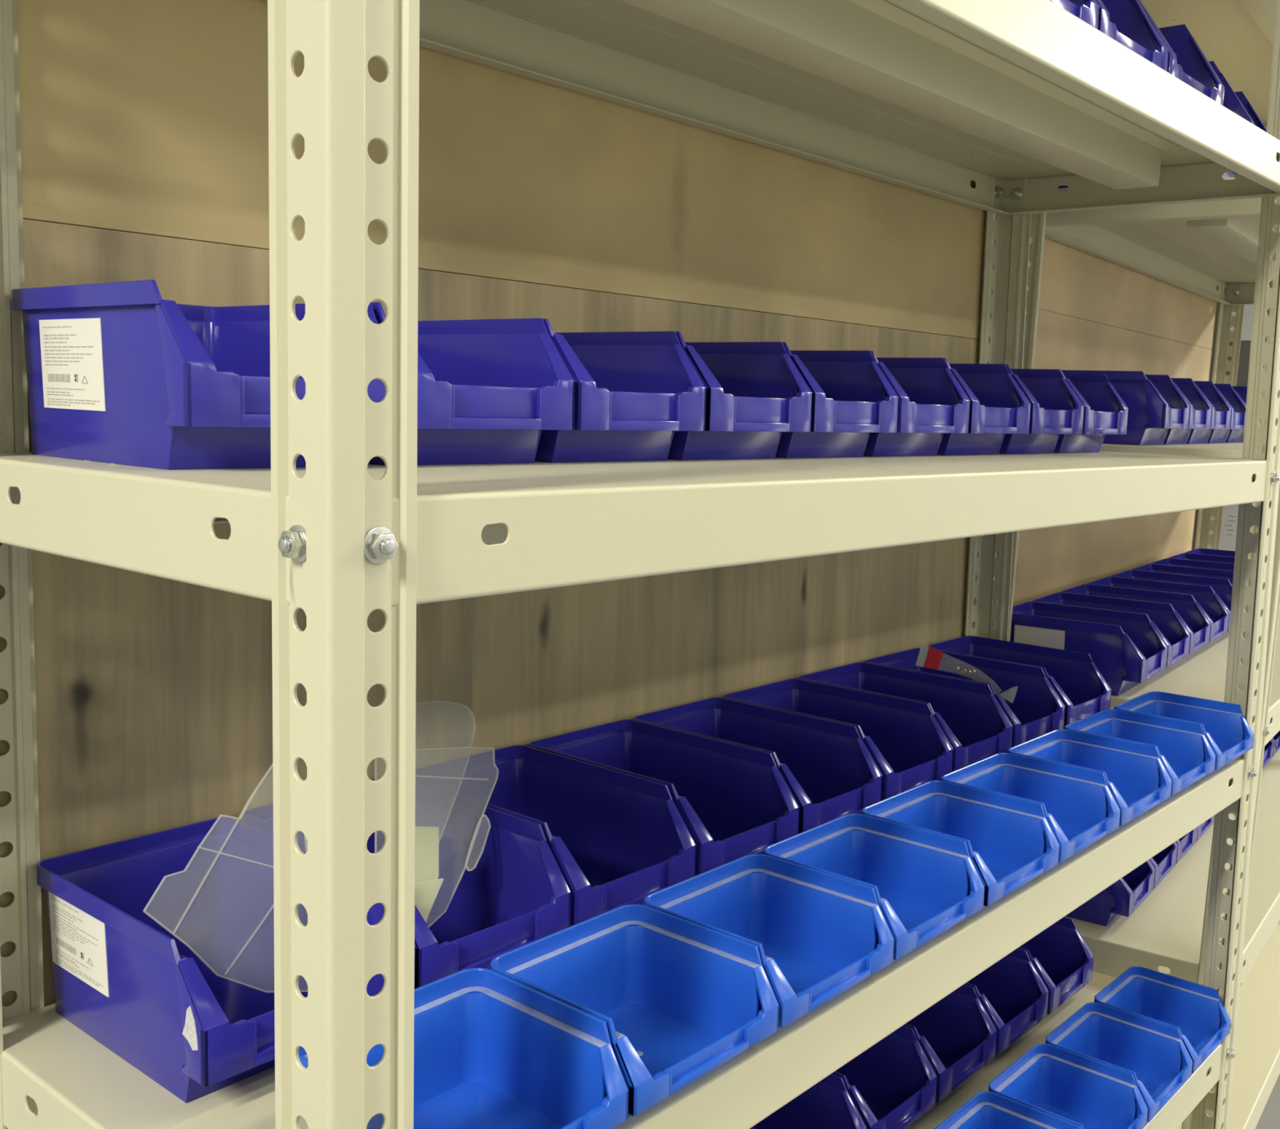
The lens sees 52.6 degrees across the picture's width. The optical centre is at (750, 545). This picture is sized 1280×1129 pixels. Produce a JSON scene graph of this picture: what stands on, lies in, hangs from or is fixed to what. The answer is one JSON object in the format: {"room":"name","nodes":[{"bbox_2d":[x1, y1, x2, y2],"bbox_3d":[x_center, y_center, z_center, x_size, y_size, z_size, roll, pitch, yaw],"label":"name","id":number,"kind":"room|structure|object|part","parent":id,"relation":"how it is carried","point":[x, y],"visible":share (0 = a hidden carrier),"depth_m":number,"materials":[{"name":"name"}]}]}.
{"room":"storage room","nodes":[
{"label":"storage room","id":0,"kind":"room"},
{"bbox_2d":[974,213,995,578],"bbox_3d":[-0.086,-0.322,2.002,0.050,2.300,7.800,7,8,38],"label":"wall","id":1,"kind":"structure","parent":0,"point":[994,215],"depth_m":2.68,"materials":[{"name":"paint"}]},
{"bbox_2d":[1255,1073,1279,1128],"bbox_3d":[1.423,1.029,0.918,4.000,0.050,7.800,7,8,38],"label":"floor","id":2,"kind":"structure","parent":0,"point":[1269,1118],"depth_m":1.97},
{"bbox_2d":[0,0,1279,1128],"bbox_3d":[0.062,-0.032,0.886,0.305,2.000,1.010,7,8,38],"label":"storage rack","id":3,"kind":"object","parent":2,"relation":"on","point":[1022,100],"visible":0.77,"depth_m":0.60,"materials":[{"name":"metal"}]},
{"bbox_3d":[-0.343,-0.014,0.592,0.035,2.000,0.035,7,8,38],"label":"post","id":4,"kind":"part","parent":3,"relation":"part of","materials":[{"name":"beige metal"}]},
{"bbox_2d":[11,280,386,469],"bbox_3d":[-0.249,-0.076,0.585,0.160,0.075,0.101,7,8,38],"label":"storage bin","id":5,"kind":"object","parent":3,"relation":"on","point":[118,372],"visible":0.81,"depth_m":0.54,"materials":[{"name":"blue plastic"}]},
{"bbox_2d":[43,326,99,405],"bbox_3d":[-0.297,-0.078,0.562,0.049,0.034,0.001,7,8,38],"label":"print","id":6,"kind":"object","parent":5,"relation":"attached to","point":[56,375],"depth_m":0.57},
{"bbox_2d":[35,817,384,1102],"bbox_3d":[-0.259,0.196,0.624,0.160,0.075,0.101,7,8,38],"label":"storage bin","id":7,"kind":"object","parent":3,"relation":"on","point":[162,942],"visible":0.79,"depth_m":0.62,"materials":[{"name":"blue plastic"}]},
{"bbox_2d":[52,897,102,986],"bbox_3d":[-0.319,0.188,0.610,0.048,0.033,0.001,7,8,38],"label":"print","id":8,"kind":"object","parent":7,"relation":"attached to","point":[77,922],"depth_m":0.61,"materials":[{"name":"grey paper"}]},
{"bbox_3d":[-0.135,0.011,0.429,0.035,2.000,0.035,7,8,38],"label":"post","id":9,"kind":"part","parent":3,"relation":"part of","materials":[{"name":"beige metal"}]},
{"bbox_2d":[244,777,570,989],"bbox_3d":[-0.192,0.189,0.710,0.160,0.075,0.101,7,8,38],"label":"storage bin","id":10,"kind":"object","parent":3,"relation":"on","point":[503,889],"visible":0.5,"depth_m":0.72,"materials":[{"name":"blue plastic"}]},
{"bbox_2d":[414,879,443,921],"bbox_3d":[-0.169,0.184,0.654,0.014,0.023,0.038,7,8,38],"label":"paper","id":11,"kind":"object","parent":10,"relation":"in","point":[425,892],"visible":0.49,"depth_m":0.66,"materials":[{"name":"white paper"}]},
{"bbox_3d":[-0.168,0.154,0.700,0.050,0.085,0.103,7,8,38],"label":"plastic tray","id":12,"kind":"object","parent":10,"relation":"in","visible":0},
{"bbox_2d":[414,826,438,884],"bbox_3d":[-0.174,0.163,0.671,0.019,0.034,0.037,8,9,44],"label":"paper","id":13,"kind":"object","parent":12,"relation":"on","point":[426,848],"visible":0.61,"depth_m":0.68,"materials":[{"name":"white paper"}]},
{"bbox_2d":[298,968,628,1128],"bbox_3d":[-0.120,0.224,0.525,0.097,0.050,0.101,7,8,38],"label":"storage bin","id":14,"kind":"object","parent":3,"relation":"on","point":[492,1050],"visible":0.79,"depth_m":0.56,"materials":[{"name":"blue plastic"}]},
{"bbox_2d":[368,302,574,465],"bbox_3d":[-0.183,-0.083,0.668,0.160,0.075,0.101,7,8,38],"label":"storage bin","id":15,"kind":"object","parent":3,"relation":"on","point":[488,389],"visible":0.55,"depth_m":0.65,"materials":[{"name":"blue plastic"}]},
{"bbox_2d":[0,218,979,1006],"bbox_3d":[-0.080,0.370,1.027,0.009,1.115,0.977,7,8,38],"label":"plywood panel","id":16,"kind":"object","parent":3,"relation":"attached to","point":[154,694],"visible":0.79,"depth_m":0.82,"materials":[{"name":"brown wood"}]},
{"bbox_2d":[17,0,986,339],"bbox_3d":[-0.047,-0.614,0.920,0.009,0.865,0.977,7,8,38],"label":"plywood panel","id":17,"kind":"object","parent":3,"relation":"attached to","point":[144,117],"visible":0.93,"depth_m":0.83,"materials":[{"name":"beige wood"}]},
{"bbox_2d":[415,745,695,926],"bbox_3d":[-0.127,0.182,0.791,0.160,0.075,0.101,7,8,38],"label":"storage bin","id":18,"kind":"object","parent":3,"relation":"on","point":[615,839],"visible":0.59,"depth_m":0.82,"materials":[{"name":"blue plastic"}]},
{"bbox_2d":[534,318,706,462],"bbox_3d":[-0.119,-0.089,0.748,0.160,0.075,0.101,7,8,38],"label":"storage bin","id":19,"kind":"object","parent":3,"relation":"on","point":[633,390],"visible":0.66,"depth_m":0.73,"materials":[{"name":"blue plastic"}]},
{"bbox_2d":[1,753,1244,1128],"bbox_3d":[0.051,0.231,0.917,0.295,0.037,0.995,7,8,38],"label":"shelf","id":20,"kind":"object","parent":3,"relation":"attached to","point":[74,1081],"depth_m":0.64,"materials":[{"name":"beige metal"}]},
{"bbox_2d":[0,451,1267,606],"bbox_3d":[0.060,-0.042,0.887,0.295,0.037,0.995,7,8,38],"label":"shelf","id":21,"kind":"object","parent":3,"relation":"attached to","point":[390,534],"depth_m":0.52,"materials":[{"name":"beige metal"}]},
{"bbox_2d":[490,904,778,1117],"bbox_3d":[-0.056,0.218,0.605,0.097,0.050,0.101,7,8,38],"label":"storage bin","id":22,"kind":"object","parent":3,"relation":"on","point":[677,999],"visible":0.87,"depth_m":0.63,"materials":[{"name":"blue plastic"}]},
{"bbox_2d":[528,719,799,875],"bbox_3d":[-0.061,0.176,0.871,0.160,0.075,0.101,7,8,38],"label":"storage bin","id":23,"kind":"object","parent":3,"relation":"on","point":[734,802],"visible":0.63,"depth_m":0.90,"materials":[{"name":"blue plastic"}]},
{"bbox_2d":[666,331,812,460],"bbox_3d":[-0.055,-0.096,0.829,0.160,0.075,0.101,7,8,38],"label":"storage bin","id":24,"kind":"object","parent":3,"relation":"on","point":[756,393],"visible":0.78,"depth_m":0.81,"materials":[{"name":"blue plastic"}]},
{"bbox_2d":[633,697,882,833],"bbox_3d":[0.002,0.169,0.953,0.160,0.075,0.101,7,8,38],"label":"storage bin","id":25,"kind":"object","parent":3,"relation":"on","point":[827,767],"visible":0.59,"depth_m":0.97,"materials":[{"name":"blue plastic"}]},
{"bbox_2d":[644,853,893,1027],"bbox_3d":[0.008,0.211,0.686,0.097,0.050,0.101,7,8,38],"label":"storage bin","id":26,"kind":"object","parent":3,"relation":"on","point":[817,935],"visible":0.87,"depth_m":0.71,"materials":[{"name":"blue plastic"}]},
{"bbox_2d":[263,0,1279,215],"bbox_3d":[0.069,-0.315,0.857,0.295,0.037,0.995,7,8,38],"label":"shelf","id":27,"kind":"object","parent":3,"relation":"attached to","point":[1022,100],"depth_m":0.90,"materials":[{"name":"beige metal"}]},
{"bbox_2d":[750,1073,866,1128],"bbox_3d":[-0.006,0.442,0.984,0.160,0.075,0.101,7,8,38],"label":"storage bin","id":28,"kind":"object","parent":3,"relation":"on","point":[828,1104],"visible":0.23,"depth_m":0.99,"materials":[{"name":"blue plastic"}]},
{"bbox_2d":[774,342,897,457],"bbox_3d":[0.009,-0.103,0.910,0.160,0.075,0.101,7,8,38],"label":"storage bin","id":29,"kind":"object","parent":3,"relation":"on","point":[852,398],"visible":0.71,"depth_m":0.89,"materials":[{"name":"blue plastic"}]},
{"bbox_2d":[722,678,953,799],"bbox_3d":[0.067,0.163,1.034,0.160,0.075,0.101,7,8,38],"label":"storage bin","id":30,"kind":"object","parent":3,"relation":"on","point":[908,745],"visible":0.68,"depth_m":1.05,"materials":[{"name":"blue plastic"}]},
{"bbox_2d":[763,813,984,959],"bbox_3d":[0.072,0.204,0.766,0.097,0.050,0.101,7,8,38],"label":"storage bin","id":31,"kind":"object","parent":3,"relation":"on","point":[925,883],"visible":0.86,"depth_m":0.79,"materials":[{"name":"blue plastic"}]},
{"bbox_2d":[831,1025,937,1128],"bbox_3d":[0.059,0.435,1.065,0.160,0.075,0.101,7,8,38],"label":"storage bin","id":32,"kind":"object","parent":3,"relation":"on","point":[891,1084],"visible":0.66,"depth_m":1.07,"materials":[{"name":"blue plastic"}]},
{"bbox_2d":[797,662,1013,771],"bbox_3d":[0.131,0.156,1.116,0.160,0.075,0.101,7,8,38],"label":"storage bin","id":33,"kind":"object","parent":3,"relation":"on","point":[977,728],"visible":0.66,"depth_m":1.13,"materials":[{"name":"blue plastic"}]},
{"bbox_2d":[862,351,970,456],"bbox_3d":[0.073,-0.109,0.991,0.160,0.075,0.101,7,8,38],"label":"storage bin","id":34,"kind":"object","parent":3,"relation":"on","point":[932,403],"visible":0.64,"depth_m":0.97,"materials":[{"name":"blue plastic"}]},
{"bbox_2d":[903,983,996,1102],"bbox_3d":[0.123,0.429,1.147,0.160,0.075,0.102,7,8,38],"label":"storage bin","id":35,"kind":"object","parent":3,"relation":"on","point":[957,1037],"visible":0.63,"depth_m":1.15,"materials":[{"name":"blue plastic"}]},
{"bbox_2d":[861,780,1059,906],"bbox_3d":[0.136,0.198,0.847,0.097,0.050,0.101,7,8,38],"label":"storage bin","id":36,"kind":"object","parent":3,"relation":"on","point":[1011,842],"visible":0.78,"depth_m":0.87,"materials":[{"name":"blue plastic"}]},
{"bbox_2d":[863,648,1065,747],"bbox_3d":[0.196,0.149,1.197,0.160,0.075,0.101,7,8,38],"label":"storage bin","id":37,"kind":"object","parent":3,"relation":"on","point":[1033,708],"visible":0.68,"depth_m":1.21,"materials":[{"name":"blue plastic"}]},
{"bbox_2d":[923,645,975,674],"bbox_3d":[0.193,0.114,1.161,0.102,0.040,0.028,8,8,43],"label":"print","id":38,"kind":"object","parent":37,"relation":"in","point":[934,656],"visible":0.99,"depth_m":1.18,"materials":[{"name":"red"}]},
{"bbox_2d":[937,358,1031,455],"bbox_3d":[0.137,-0.116,1.071,0.160,0.075,0.102,7,8,38],"label":"storage bin","id":39,"kind":"object","parent":3,"relation":"on","point":[999,407],"visible":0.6,"depth_m":1.05,"materials":[{"name":"blue plastic"}]},
{"bbox_3d":[0.255,-0.076,1.347,0.035,2.000,0.035,7,8,38],"label":"post","id":40,"kind":"part","parent":3,"relation":"part of","materials":[{"name":"beige metal"}]},
{"bbox_2d":[964,948,1048,1055],"bbox_3d":[0.188,0.422,1.228,0.160,0.075,0.102,7,8,38],"label":"storage bin","id":41,"kind":"object","parent":3,"relation":"on","point":[1011,992],"visible":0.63,"depth_m":1.23,"materials":[{"name":"blue plastic"}]},
{"bbox_2d":[934,1091,1080,1128],"bbox_3d":[0.191,0.464,0.959,0.097,0.050,0.101,7,8,38],"label":"storage bin","id":42,"kind":"object","parent":3,"relation":"on","point":[985,1109],"visible":1,"depth_m":1.00,"materials":[{"name":"blue plastic"}]},
{"bbox_2d":[922,635,1111,728],"bbox_3d":[0.261,0.142,1.278,0.160,0.075,0.101,7,8,38],"label":"storage bin","id":43,"kind":"object","parent":3,"relation":"on","point":[1083,691],"visible":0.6,"depth_m":1.29,"materials":[{"name":"blue plastic"}]},
{"bbox_2d":[941,752,1119,862],"bbox_3d":[0.200,0.191,0.928,0.097,0.050,0.101,7,8,38],"label":"storage bin","id":44,"kind":"object","parent":3,"relation":"on","point":[1080,809],"visible":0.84,"depth_m":0.95,"materials":[{"name":"blue plastic"}]},
{"bbox_2d":[999,364,1084,453],"bbox_3d":[0.201,-0.123,1.152,0.160,0.075,0.102,7,8,38],"label":"storage bin","id":45,"kind":"object","parent":3,"relation":"on","point":[1055,409],"visible":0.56,"depth_m":1.13,"materials":[{"name":"blue plastic"}]},
{"bbox_2d":[1017,916,1093,1014],"bbox_3d":[0.252,0.415,1.309,0.160,0.075,0.101,7,8,38],"label":"storage bin","id":46,"kind":"object","parent":3,"relation":"on","point":[1060,954],"visible":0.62,"depth_m":1.31,"materials":[{"name":"blue plastic"}]},
{"bbox_2d":[906,984,1222,1128],"bbox_3d":[0.042,0.504,0.947,0.295,0.037,0.995,7,8,38],"label":"shelf","id":47,"kind":"object","parent":3,"relation":"attached to","point":[1180,1106],"depth_m":1.16,"materials":[{"name":"beige metal"}]},
{"bbox_2d":[988,1043,1147,1128],"bbox_3d":[0.254,0.458,1.040,0.097,0.050,0.101,7,8,38],"label":"storage bin","id":48,"kind":"object","parent":3,"relation":"on","point":[1082,1091],"visible":0.97,"depth_m":1.07,"materials":[{"name":"blue plastic"}]},
{"bbox_2d":[1049,0,1099,29],"bbox_3d":[0.135,-0.409,0.979,0.214,0.127,0.139,7,8,38],"label":"storage bin","id":49,"kind":"object","parent":3,"relation":"on","point":[1087,11],"visible":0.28,"depth_m":0.95,"materials":[{"name":"blue plastic"}]},
{"bbox_2d":[1008,728,1172,826],"bbox_3d":[0.264,0.184,1.008,0.097,0.050,0.101,7,8,38],"label":"storage bin","id":50,"kind":"object","parent":3,"relation":"on","point":[1135,775],"visible":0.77,"depth_m":1.03,"materials":[{"name":"blue plastic"}]},
{"bbox_2d":[1053,369,1128,453],"bbox_3d":[0.265,-0.129,1.233,0.160,0.075,0.101,7,8,38],"label":"storage bin","id":51,"kind":"object","parent":3,"relation":"on","point":[1105,412],"visible":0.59,"depth_m":1.22,"materials":[{"name":"blue plastic"}]},
{"bbox_2d":[1045,1002,1192,1122],"bbox_3d":[0.318,0.451,1.120,0.097,0.050,0.101,7,8,38],"label":"storage bin","id":52,"kind":"object","parent":3,"relation":"on","point":[1159,1061],"visible":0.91,"depth_m":1.15,"materials":[{"name":"blue plastic"}]},
{"bbox_2d":[1095,0,1168,71],"bbox_3d":[0.223,-0.418,1.091,0.214,0.127,0.139,7,8,38],"label":"storage bin","id":53,"kind":"object","parent":3,"relation":"on","point":[1126,22],"visible":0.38,"depth_m":1.08,"materials":[{"name":"blue plastic"}]},
{"bbox_2d":[1064,708,1215,795],"bbox_3d":[0.327,0.178,1.089,0.097,0.050,0.101,7,8,38],"label":"storage bin","id":54,"kind":"object","parent":3,"relation":"on","point":[1184,751],"visible":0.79,"depth_m":1.11,"materials":[{"name":"blue plastic"}]},
{"bbox_2d":[1093,966,1231,1073],"bbox_3d":[0.382,0.444,1.201,0.097,0.050,0.101,7,8,38],"label":"storage bin","id":55,"kind":"object","parent":3,"relation":"on","point":[1201,1018],"visible":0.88,"depth_m":1.23,"materials":[{"name":"blue plastic"}]},
{"bbox_2d":[1137,0,1224,105],"bbox_3d":[0.310,-0.427,1.200,0.214,0.127,0.139,7,8,38],"label":"storage bin","id":56,"kind":"object","parent":3,"relation":"on","point":[1187,62],"visible":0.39,"depth_m":1.20,"materials":[{"name":"blue plastic"}]},
{"bbox_2d":[1114,691,1253,769],"bbox_3d":[0.392,0.171,1.169,0.097,0.050,0.101,7,8,38],"label":"storage bin","id":57,"kind":"object","parent":3,"relation":"on","point":[1227,731],"visible":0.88,"depth_m":1.19,"materials":[{"name":"blue plastic"}]},
{"bbox_3d":[0.463,-0.051,1.184,0.035,2.000,0.035,7,8,38],"label":"post","id":58,"kind":"part","parent":3,"relation":"part of","materials":[{"name":"beige metal"}]},
{"bbox_2d":[991,0,1279,1128],"bbox_3d":[0.654,-0.111,1.734,0.357,2.000,1.016,6,7,32],"label":"storage rack","id":59,"kind":"object","parent":2,"relation":"on","point":[1198,247],"visible":0.28,"depth_m":1.54,"materials":[{"name":"metal"}]},
{"bbox_3d":[0.283,-0.087,1.399,0.092,2.000,0.040,4,7,21],"label":"post","id":60,"kind":"part","parent":59,"relation":"part of","materials":[{"name":"beige metal"}]},
{"bbox_2d":[1009,601,1167,696],"bbox_3d":[0.362,0.112,1.411,0.160,0.075,0.101,6,7,32],"label":"storage bin","id":61,"kind":"object","parent":59,"relation":"on","point":[1126,649],"visible":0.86,"depth_m":1.38,"materials":[{"name":"blue plastic"}]},
{"bbox_2d":[972,308,1212,628],"bbox_3d":[0.490,0.274,1.854,0.042,1.153,0.967,6,7,32],"label":"plywood panel","id":62,"kind":"object","parent":59,"relation":"attached to","point":[1055,559],"visible":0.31,"depth_m":1.72,"materials":[{"name":"beige wood"}]},
{"bbox_2d":[1065,859,1155,926],"bbox_3d":[0.366,0.369,1.468,0.160,0.075,0.101,6,7,32],"label":"storage bin","id":63,"kind":"object","parent":59,"relation":"on","point":[1122,897],"visible":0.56,"depth_m":1.41,"materials":[{"name":"blue plastic"}]},
{"bbox_2d":[1031,592,1190,667],"bbox_3d":[0.416,0.104,1.497,0.160,0.075,0.101,6,7,32],"label":"storage bin","id":64,"kind":"object","parent":59,"relation":"on","point":[1168,624],"visible":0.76,"depth_m":1.51,"materials":[{"name":"blue plastic"}]},
{"bbox_2d":[1026,236,1217,349],"bbox_3d":[0.549,-0.708,1.736,0.033,0.827,0.965,6,7,32],"label":"plywood panel","id":65,"kind":"object","parent":59,"relation":"attached to","point":[1075,282],"visible":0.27,"depth_m":1.71,"materials":[{"name":"beige wood"}]},
{"bbox_2d":[1061,369,1190,444],"bbox_3d":[0.377,-0.148,1.382,0.160,0.075,0.102,6,7,32],"label":"storage bin","id":66,"kind":"object","parent":59,"relation":"on","point":[1155,405],"visible":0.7,"depth_m":1.32,"materials":[{"name":"blue plastic"}]},
{"bbox_2d":[1060,583,1210,653],"bbox_3d":[0.470,0.097,1.583,0.160,0.075,0.101,6,7,32],"label":"storage bin","id":67,"kind":"object","parent":59,"relation":"on","point":[1184,606],"visible":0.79,"depth_m":1.60,"materials":[{"name":"blue plastic"}]},
{"bbox_2d":[1031,177,1279,305],"bbox_3d":[0.671,-0.380,1.703,0.295,0.037,0.995,6,7,32],"label":"shelf","id":68,"kind":"object","parent":59,"relation":"attached to","point":[1198,247],"depth_m":1.59,"materials":[{"name":"beige metal"}]},
{"bbox_2d":[1086,576,1228,642],"bbox_3d":[0.525,0.089,1.669,0.160,0.075,0.101,6,7,32],"label":"storage bin","id":69,"kind":"object","parent":59,"relation":"on","point":[1205,597],"visible":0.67,"depth_m":1.68,"materials":[{"name":"blue plastic"}]},
{"bbox_2d":[1057,61,1266,188],"bbox_3d":[0.447,-0.438,1.403,0.214,0.127,0.139,6,7,32],"label":"storage bin","id":70,"kind":"object","parent":59,"relation":"on","point":[1237,102],"visible":0.06,"depth_m":1.30,"materials":[{"name":"blue plastic"}]},
{"bbox_2d":[1149,841,1177,888],"bbox_3d":[0.420,0.362,1.553,0.160,0.075,0.101,6,7,32],"label":"storage bin","id":71,"kind":"object","parent":59,"relation":"on","point":[1163,862],"visible":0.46,"depth_m":1.53,"materials":[{"name":"blue plastic"}]},
{"bbox_2d":[1110,569,1232,631],"bbox_3d":[0.579,0.082,1.754,0.160,0.075,0.101,6,7,32],"label":"storage bin","id":72,"kind":"object","parent":59,"relation":"on","point":[1222,588],"visible":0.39,"depth_m":1.78,"materials":[{"name":"blue plastic"}]},
{"bbox_2d":[1064,749,1279,984],"bbox_3d":[0.624,0.399,1.796,0.295,0.037,0.995,6,7,32],"label":"shelf","id":73,"kind":"object","parent":59,"relation":"attached to","point":[1166,929],"depth_m":1.45,"materials":[{"name":"beige metal"}]},
{"bbox_2d":[1099,442,1263,457],"bbox_3d":[0.655,-0.121,1.734,0.295,0.037,0.995,6,7,32],"label":"shelf","id":74,"kind":"object","parent":59,"relation":"attached to","point":[1228,450],"depth_m":1.30,"materials":[{"name":"beige metal"}]},
{"bbox_2d":[1130,564,1233,586],"bbox_3d":[0.633,0.074,1.840,0.160,0.075,0.101,6,7,32],"label":"storage bin","id":75,"kind":"object","parent":59,"relation":"on","point":[1228,575],"visible":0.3,"depth_m":1.89,"materials":[{"name":"blue plastic"}]},
{"bbox_2d":[1087,920,1279,1128],"bbox_3d":[0.608,0.659,1.827,0.295,0.037,0.995,6,7,32],"label":"shelf","id":76,"kind":"object","parent":59,"relation":"attached to","point":[1256,1072],"depth_m":1.72,"materials":[{"name":"beige metal"}]},
{"bbox_2d":[1176,826,1197,863],"bbox_3d":[0.474,0.354,1.639,0.160,0.075,0.102,6,7,32],"label":"storage bin","id":77,"kind":"object","parent":59,"relation":"on","point":[1188,841],"visible":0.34,"depth_m":1.60,"materials":[{"name":"blue plastic"}]},
{"bbox_2d":[1163,374,1212,444],"bbox_3d":[0.431,-0.156,1.468,0.160,0.075,0.101,6,7,32],"label":"storage bin","id":78,"kind":"object","parent":59,"relation":"on","point":[1200,412],"visible":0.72,"depth_m":1.46,"materials":[{"name":"blue plastic"}]},
{"bbox_2d":[1150,558,1234,571],"bbox_3d":[0.687,0.067,1.926,0.160,0.075,0.101,6,7,32],"label":"storage bin","id":79,"kind":"object","parent":59,"relation":"on","point":[1171,562],"visible":0.14,"depth_m":1.98,"materials":[{"name":"blue plastic"}]},
{"bbox_2d":[1110,610,1279,749],"bbox_3d":[0.639,0.139,1.765,0.295,0.037,0.995,6,7,32],"label":"shelf","id":80,"kind":"object","parent":59,"relation":"attached to","point":[1202,673],"depth_m":1.43,"materials":[{"name":"beige metal"}]},
{"bbox_2d":[1168,552,1234,564],"bbox_3d":[0.741,0.059,2.012,0.160,0.075,0.101,6,7,32],"label":"storage bin","id":81,"kind":"object","parent":59,"relation":"on","point":[1186,556],"visible":0.21,"depth_m":2.07,"materials":[{"name":"blue plastic"}]},
{"bbox_2d":[1196,815,1214,840],"bbox_3d":[0.528,0.347,1.725,0.160,0.075,0.101,6,7,32],"label":"storage bin","id":82,"kind":"object","parent":59,"relation":"on","point":[1202,828],"visible":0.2,"depth_m":1.68,"materials":[{"name":"blue plastic"}]},
{"bbox_2d":[1140,0,1272,128],"bbox_3d":[0.687,-0.640,1.671,0.295,0.037,0.995,6,7,32],"label":"storage bin","id":83,"kind":"object","parent":59,"relation":"attached to","point":[1236,35],"depth_m":1.66,"materials":[{"name":"blue plastic"}]},
{"bbox_2d":[1186,377,1231,444],"bbox_3d":[0.485,-0.163,1.554,0.160,0.075,0.101,6,7,32],"label":"storage bin","id":84,"kind":"object","parent":59,"relation":"on","point":[1221,410],"visible":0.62,"depth_m":1.54,"materials":[{"name":"blue plastic"}]},
{"bbox_2d":[1184,548,1235,557],"bbox_3d":[0.796,0.051,2.098,0.160,0.075,0.101,6,7,32],"label":"storage bin","id":85,"kind":"object","parent":59,"relation":"on","point":[1198,551],"visible":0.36,"depth_m":2.16,"materials":[{"name":"blue plastic"}]},
{"bbox_2d":[1207,382,1245,443],"bbox_3d":[0.539,-0.171,1.639,0.160,0.075,0.101,6,7,32],"label":"storage bin","id":86,"kind":"object","parent":59,"relation":"on","point":[1233,399],"visible":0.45,"depth_m":1.63,"materials":[{"name":"blue plastic"}]},
{"bbox_3d":[0.800,-0.159,2.214,0.097,2.000,0.035,4,7,21],"label":"post","id":87,"kind":"part","parent":59,"relation":"part of","materials":[{"name":"beige metal"}]},
{"bbox_3d":[0.508,-0.064,1.256,0.097,2.000,0.035,4,7,21],"label":"post","id":88,"kind":"part","parent":59,"relation":"part of","materials":[{"name":"beige metal"}]},
{"bbox_2d":[1226,384,1247,442],"bbox_3d":[0.593,-0.178,1.725,0.160,0.075,0.101,6,7,32],"label":"storage bin","id":89,"kind":"object","parent":59,"relation":"on","point":[1235,435],"visible":0.13,"depth_m":1.71,"materials":[{"name":"blue plastic"}]},
{"bbox_2d":[1262,738,1273,768],"bbox_3d":[0.744,0.317,2.067,0.160,0.075,0.101,6,7,32],"label":"storage bin","id":90,"kind":"object","parent":59,"relation":"on","point":[1268,748],"visible":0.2,"depth_m":2.05,"materials":[{"name":"blue plastic"}]},
{"bbox_2d":[1270,717,1279,756],"bbox_3d":[0.798,0.309,2.153,0.160,0.075,0.101,6,7,32],"label":"storage bin","id":91,"kind":"object","parent":59,"relation":"on","point":[1276,739],"visible":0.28,"depth_m":2.11,"materials":[{"name":"blue plastic"}]},
{"bbox_2d":[1191,302,1268,550],"bbox_3d":[1.034,-0.155,2.663,0.546,1.900,0.400,7,8,38],"label":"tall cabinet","id":92,"kind":"object","parent":2,"relation":"on","point":[1245,347],"visible":0.02,"depth_m":2.47,"materials":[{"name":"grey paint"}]},
{"bbox_2d":[1207,504,1238,551],"bbox_3d":[0.918,-0.049,2.507,0.073,0.135,0.001,7,8,38],"label":"notice","id":93,"kind":"object","parent":92,"relation":"attached to","point":[1229,519],"visible":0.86,"depth_m":2.50,"materials":[{"name":"white paper"}]},
{"bbox_2d":[1224,515,1235,535],"bbox_3d":[0.929,-0.039,2.499,0.020,0.038,0.001,7,8,38],"label":"print","id":94,"kind":"object","parent":93,"relation":"attached to","point":[1229,521],"depth_m":2.50,"materials":[{"name":"grey paper"}]},
{"bbox_2d":[1230,304,1253,340],"bbox_3d":[0.934,-0.456,2.461,0.078,0.126,0.001,7,8,38],"label":"notice","id":95,"kind":"object","parent":92,"relation":"attached to","point":[1248,308],"visible":0.02,"depth_m":2.45,"materials":[{"name":"white paper"}]}
]}

